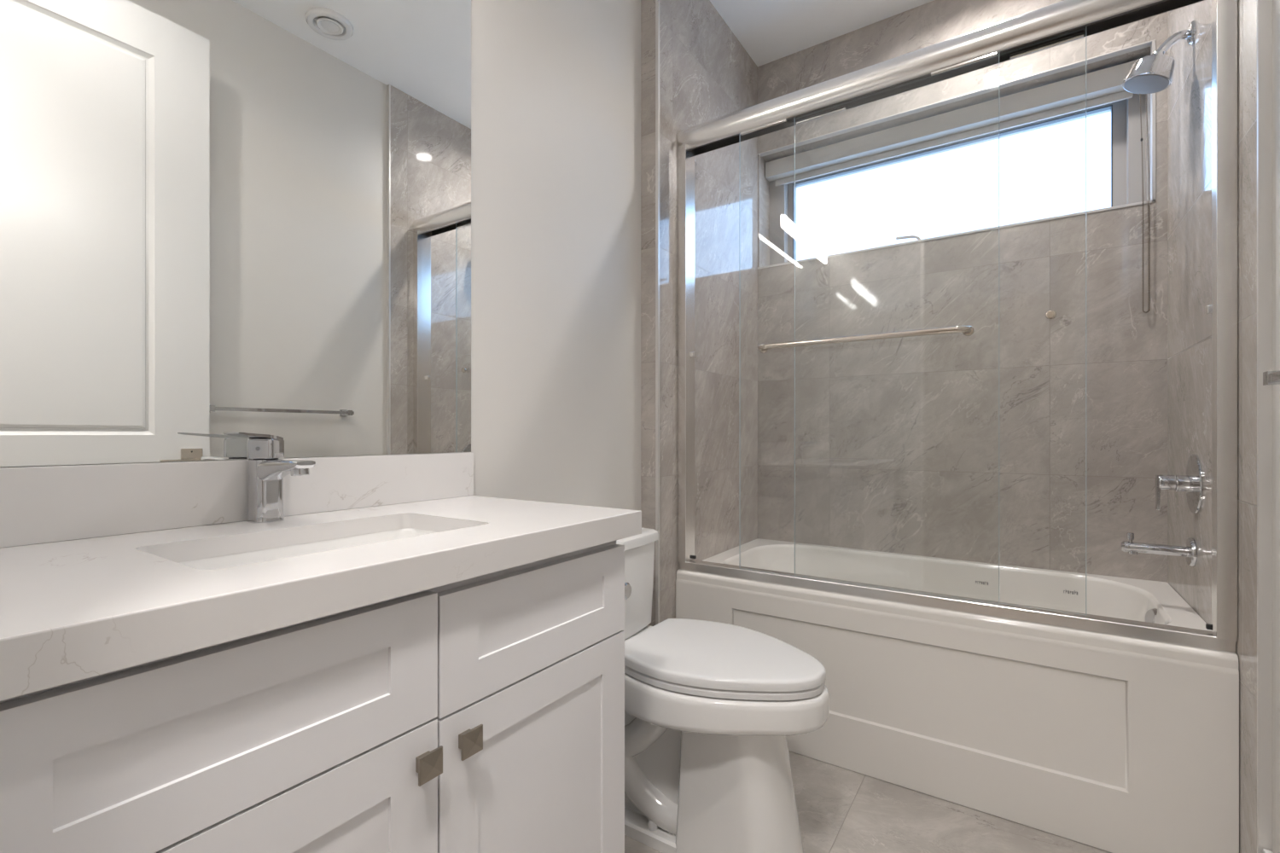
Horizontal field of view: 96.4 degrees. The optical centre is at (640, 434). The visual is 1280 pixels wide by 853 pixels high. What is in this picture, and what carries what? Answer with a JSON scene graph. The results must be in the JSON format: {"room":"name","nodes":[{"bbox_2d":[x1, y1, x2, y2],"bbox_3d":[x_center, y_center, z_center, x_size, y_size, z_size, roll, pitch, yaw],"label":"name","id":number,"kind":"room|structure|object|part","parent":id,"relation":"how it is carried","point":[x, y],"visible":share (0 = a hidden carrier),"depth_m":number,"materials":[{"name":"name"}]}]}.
{"room":"bathroom","nodes":[
{"label":"bathroom","id":0,"kind":"room"},
{"bbox_2d":[0,0,640,511],"bbox_3d":[-0.567,-0.380,1.398,0.142,2.909,1.834,0,0,34],"label":"wall","id":1,"kind":"structure","parent":0,"point":[555,84],"depth_m":1.74,"materials":[{"name":"paint"}]},
{"bbox_2d":[0,0,471,466],"bbox_3d":[-0.691,-0.542,1.080,0.006,1.176,0.920,0,0,34],"label":"mirror","id":2,"kind":"object","parent":1,"relation":"attached to","point":[218,217],"visible":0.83,"depth_m":1.02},
{"bbox_2d":[0,452,473,547],"bbox_3d":[-0.686,0.101,1.074,0.019,0.109,0.918,0,0,34],"label":"backsplash","id":3,"kind":"structure","parent":1,"relation":"attached to","point":[44,504],"depth_m":0.95,"materials":[{"name":"white stone"}]},
{"bbox_2d":[640,0,757,626],"bbox_3d":[0.234,-0.380,2.530,0.216,2.909,0.938,0,0,34],"label":"tiled wall","id":4,"kind":"structure","parent":0,"point":[706,73],"depth_m":2.39,"materials":[{"name":"tile"}]},
{"bbox_2d":[655,0,659,624],"bbox_3d":[0.062,-0.380,2.086,0.012,2.909,0.012,0,0,34],"label":"trim","id":5,"kind":"structure","parent":4,"relation":"attached to","point":[657,2],"depth_m":2.08,"materials":[{"name":"metal"}]},
{"bbox_2d":[739,51,999,605],"bbox_3d":[0.677,-0.320,1.835,0.799,1.612,0.063,0,0,34],"label":"glass panel","id":6,"kind":"object","parent":4,"relation":"attached to","point":[966,330],"visible":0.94,"depth_m":1.75,"materials":[{"name":"glass"}]},
{"bbox_3d":[0.692,-0.320,1.857,0.799,1.612,0.006,0,0,34],"label":"glass pane","id":7,"kind":"part","parent":6,"relation":"part of","materials":[{"name":"clear glass"}]},
{"bbox_2d":[794,26,1086,615],"bbox_3d":[0.870,-0.317,1.774,0.810,1.618,0.030,0,0,34],"label":"glass panel","id":8,"kind":"object","parent":4,"relation":"attached to","point":[1050,314],"visible":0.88,"depth_m":1.62,"materials":[{"name":"glass"}]},
{"bbox_3d":[0.875,-0.317,1.782,0.810,1.618,0.006,0,0,34],"label":"glass pane","id":9,"kind":"part","parent":8,"relation":"part of","materials":[{"name":"clear glass"}]},
{"bbox_3d":[1.139,-0.331,1.590,0.025,0.025,0.022,0,0,34],"label":"pull knob","id":10,"kind":"part","parent":8,"relation":"part of","materials":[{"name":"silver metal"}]},
{"bbox_2d":[676,0,1237,653],"bbox_3d":[0.798,-0.329,1.809,1.522,1.698,0.098,0,0,34],"label":"shower door frame","id":11,"kind":"object","parent":4,"relation":"attached to","point":[910,71],"visible":0.99,"depth_m":1.58,"materials":[{"name":"metal"}]},
{"bbox_3d":[0.796,-1.135,1.806,1.522,0.086,0.092,0,0,34],"label":"header rail","id":12,"kind":"part","parent":11,"relation":"part of","materials":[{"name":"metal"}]},
{"bbox_2d":[709,0,934,66],"bbox_3d":[0.507,-1.884,1.423,1.900,0.100,3.070,0,0,34],"label":"ceiling","id":13,"kind":"structure","parent":0,"point":[770,31],"depth_m":2.53,"materials":[{"name":"paint"}]},
{"bbox_2d":[624,750,1111,852],"bbox_3d":[0.507,1.125,1.423,1.900,0.100,3.070,0,0,34],"label":"floor","id":14,"kind":"structure","parent":0,"point":[840,810],"depth_m":1.58,"materials":[{"name":"tile"}]},
{"bbox_2d":[0,541,624,852],"bbox_3d":[-0.478,0.639,0.917,0.534,0.872,0.878,0,0,34],"label":"vanity cabinet","id":15,"kind":"object","parent":14,"relation":"on","point":[484,713],"visible":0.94,"depth_m":0.70,"materials":[{"name":"paint"}]},
{"bbox_3d":[-0.407,0.301,0.605,0.020,0.168,0.438,0,0,34],"label":"drawer","id":16,"kind":"part","parent":15,"relation":"part of","materials":[{"name":"paint"}]},
{"bbox_3d":[-0.407,0.679,0.605,0.020,0.580,0.438,0,0,34],"label":"cabinet door","id":17,"kind":"part","parent":15,"relation":"part of","materials":[{"name":"paint"}]},
{"bbox_2d":[0,452,641,701],"bbox_3d":[-0.473,0.124,0.931,0.532,0.156,0.918,0,0,34],"label":"countertop","id":18,"kind":"structure","parent":15,"relation":"on","point":[93,581],"depth_m":0.80,"materials":[{"name":"white stone"}]},
{"bbox_2d":[222,432,315,523],"bbox_3d":[-0.635,0.076,0.966,0.170,0.158,0.111,0,0,34],"label":"faucet","id":19,"kind":"object","parent":18,"relation":"on","point":[266,472],"visible":1,"depth_m":1.00,"materials":[{"name":"silver metal"}]},
{"bbox_3d":[-0.666,0.004,0.983,0.043,0.014,0.114,0,0,-3],"label":"lever","id":20,"kind":"part","parent":19,"relation":"part of","materials":[{"name":"silver metal"}]},
{"bbox_3d":[-0.607,0.064,0.979,0.137,0.042,0.043,0,0,34],"label":"spout","id":21,"kind":"part","parent":19,"relation":"part of","materials":[{"name":"silver metal"}]},
{"bbox_2d":[179,528,436,570],"bbox_3d":[-0.476,0.249,0.890,0.272,0.128,0.452,0,0,34],"label":"sink","id":22,"kind":"object","parent":18,"relation":"in","point":[225,561],"visible":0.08,"depth_m":0.96,"materials":[{"name":"white ceramic"}]},
{"bbox_3d":[-0.280,0.435,0.755,0.025,0.036,0.036,0,0,34],"label":"knob","id":23,"kind":"part","parent":15,"relation":"part of","materials":[{"name":"silver metal"}]},
{"bbox_3d":[-0.243,0.435,0.811,0.025,0.036,0.036,0,0,34],"label":"knob","id":24,"kind":"part","parent":15,"relation":"part of","materials":[{"name":"silver metal"}]},
{"bbox_3d":[-0.162,0.682,0.971,0.020,0.576,0.437,0,0,34],"label":"cabinet door","id":25,"kind":"part","parent":15,"relation":"part of","materials":[{"name":"paint"}]},
{"bbox_3d":[-0.162,0.306,0.971,0.020,0.168,0.437,0,0,34],"label":"drawer","id":26,"kind":"part","parent":15,"relation":"part of","materials":[{"name":"paint"}]},
{"bbox_2d":[616,527,829,852],"bbox_3d":[0.112,0.690,1.566,0.784,0.770,0.424,0,0,34],"label":"toilet","id":27,"kind":"object","parent":14,"relation":"on","point":[711,708],"visible":0.8,"depth_m":1.40,"materials":[{"name":"white ceramic"}]},
{"bbox_3d":[-0.051,0.452,1.652,0.034,0.049,0.049,0,0,34],"label":"flush lever","id":28,"kind":"part","parent":27,"relation":"part of","materials":[{"name":"silver metal"}]},
{"bbox_3d":[-0.126,0.323,1.725,0.212,0.036,0.424,0,0,34],"label":"tank lid","id":29,"kind":"part","parent":27,"relation":"part of","materials":[{"name":"white ceramic"}]},
{"bbox_3d":[-0.130,0.477,1.728,0.202,0.269,0.406,0,0,34],"label":"tank","id":30,"kind":"part","parent":27,"relation":"part of","materials":[{"name":"white ceramic"}]},
{"bbox_3d":[0.217,0.599,1.496,0.513,0.020,0.399,0,0,34],"label":"seat","id":31,"kind":"part","parent":27,"relation":"part of","materials":[{"name":"white plastic"}]},
{"bbox_3d":[0.217,0.575,1.496,0.518,0.024,0.404,0,0,34],"label":"lid","id":32,"kind":"part","parent":27,"relation":"part of","materials":[{"name":"white plastic"}]},
{"bbox_2d":[675,538,1239,852],"bbox_3d":[0.992,0.797,2.099,1.521,0.552,0.810,0,0,34],"label":"bathtub","id":33,"kind":"object","parent":14,"relation":"on","point":[1111,743],"visible":0.71,"depth_m":1.63,"materials":[{"name":"white ceramic"}]},
{"bbox_2d":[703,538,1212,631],"bbox_3d":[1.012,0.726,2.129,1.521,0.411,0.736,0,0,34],"label":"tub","id":34,"kind":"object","parent":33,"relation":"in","point":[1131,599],"depth_m":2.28,"materials":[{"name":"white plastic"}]},
{"bbox_2d":[757,0,1167,582],"bbox_3d":[1.270,-0.380,2.564,1.900,2.909,0.270,0,0,34],"label":"wall","id":35,"kind":"structure","parent":0,"point":[897,439],"depth_m":2.36,"materials":[{"name":"tile"}]},
{"bbox_2d":[757,39,1155,157],"bbox_3d":[1.213,-1.397,2.456,1.491,0.004,0.032,0,0,34],"label":"trim","id":36,"kind":"structure","parent":35,"relation":"attached to","point":[1146,44],"depth_m":2.35,"materials":[{"name":"metal"}]},
{"bbox_2d":[757,199,1155,269],"bbox_3d":[1.213,-0.828,2.456,1.491,0.009,0.032,0,0,34],"label":"trim","id":37,"kind":"structure","parent":35,"relation":"attached to","point":[1154,200],"depth_m":2.35,"materials":[{"name":"metal"}]},
{"bbox_2d":[769,93,1146,265],"bbox_3d":[1.314,-1.111,2.609,1.478,0.571,0.138,0,0,34],"label":"window","id":38,"kind":"structure","parent":35,"relation":"in","point":[1126,185],"depth_m":2.37,"materials":[{"name":"plastic"}]},
{"bbox_3d":[1.227,-0.879,2.605,0.117,0.053,0.035,0,0,34],"label":"handle","id":39,"kind":"part","parent":38,"relation":"part of","materials":[{"name":"plastic"}]},
{"bbox_2d":[765,59,1150,313],"bbox_3d":[1.237,-0.906,2.498,1.465,0.952,0.152,0,0,34],"label":"roller blind","id":40,"kind":"object","parent":38,"relation":"attached to","point":[1103,86],"visible":0.89,"depth_m":2.44,"materials":[{"name":"fabric"}]},
{"bbox_3d":[1.811,-0.879,2.062,0.022,0.897,0.068,0,0,30],"label":"bead chain","id":41,"kind":"part","parent":40,"relation":"part of","materials":[{"name":"metal"}]},
{"bbox_2d":[1150,40,1155,201],"bbox_3d":[1.829,-1.111,2.044,0.009,0.571,0.032,0,0,34],"label":"trim","id":42,"kind":"structure","parent":35,"relation":"attached to","point":[1153,44],"depth_m":2.03,"materials":[{"name":"metal"}]},
{"bbox_2d":[1167,0,1256,852],"bbox_3d":[1.657,-0.380,1.578,0.160,2.909,0.938,0,0,34],"label":"tiled wall","id":43,"kind":"structure","parent":0,"point":[1189,92],"depth_m":1.59,"materials":[{"name":"tile"}]},
{"bbox_2d":[1120,532,1197,566],"bbox_3d":[1.573,0.350,1.747,0.166,0.086,0.084,0,0,34],"label":"tub spout","id":44,"kind":"object","parent":43,"relation":"attached to","point":[1189,550],"visible":1,"depth_m":1.73,"materials":[{"name":"silver metal"}]},
{"bbox_3d":[1.522,0.323,1.780,0.018,0.032,0.018,0,0,34],"label":"diverter pull","id":45,"kind":"part","parent":44,"relation":"part of","materials":[{"name":"silver metal"}]},
{"bbox_2d":[1122,19,1196,93],"bbox_3d":[1.573,-1.140,1.744,0.162,0.170,0.121,0,0,34],"label":"shower fixture","id":46,"kind":"object","parent":43,"relation":"attached to","point":[1154,72],"visible":1,"depth_m":1.72,"materials":[{"name":"silver metal"}]},
{"bbox_3d":[1.604,-1.179,1.726,0.084,0.058,0.024,0,0,34],"label":"shower arm","id":47,"kind":"part","parent":46,"relation":"part of","materials":[{"name":"silver metal"}]},
{"bbox_2d":[1154,453,1203,514],"bbox_3d":[1.594,0.147,1.708,0.088,0.176,0.176,0,0,34],"label":"shower valve","id":48,"kind":"object","parent":43,"relation":"attached to","point":[1191,483],"visible":1,"depth_m":1.69,"materials":[{"name":"silver metal"}]},
{"bbox_3d":[1.576,0.175,1.720,0.044,0.107,0.046,0,0,34],"label":"lever handle","id":49,"kind":"part","parent":48,"relation":"part of","materials":[{"name":"silver metal"}]},
{"bbox_3d":[1.627,0.147,1.686,0.009,0.176,0.176,0,0,34],"label":"wall plate","id":50,"kind":"part","parent":48,"relation":"part of","materials":[{"name":"silver metal"}]},
{"bbox_2d":[1256,0,1272,852],"bbox_3d":[1.338,-0.380,1.227,0.022,2.909,0.008,0,0,34],"label":"trim","id":51,"kind":"structure","parent":43,"relation":"attached to","point":[1264,7],"depth_m":1.23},
{"bbox_2d":[1272,0,1279,852],"bbox_3d":[0.895,-0.380,0.421,0.140,2.909,1.834,0,0,34],"label":"door","id":52,"kind":"structure","parent":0,"point":[1276,3],"depth_m":1.20,"materials":[{"name":"paint"}]},
{"bbox_2d":[1262,849,1273,852],"bbox_3d":[0.861,0.980,0.511,0.016,0.190,1.708,0,0,34],"label":"baseboard","id":53,"kind":"structure","parent":52,"relation":"attached to","point":[1265,851],"depth_m":1.22,"materials":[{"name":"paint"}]},
{"bbox_2d":[1262,370,1279,385],"bbox_3d":[1.026,-0.103,0.805,0.068,0.034,0.610,0,0,34],"label":"towel bar","id":54,"kind":"object","parent":52,"relation":"attached to","point":[1270,378],"visible":1,"depth_m":1.05,"materials":[{"name":"silver metal"}]}
]}

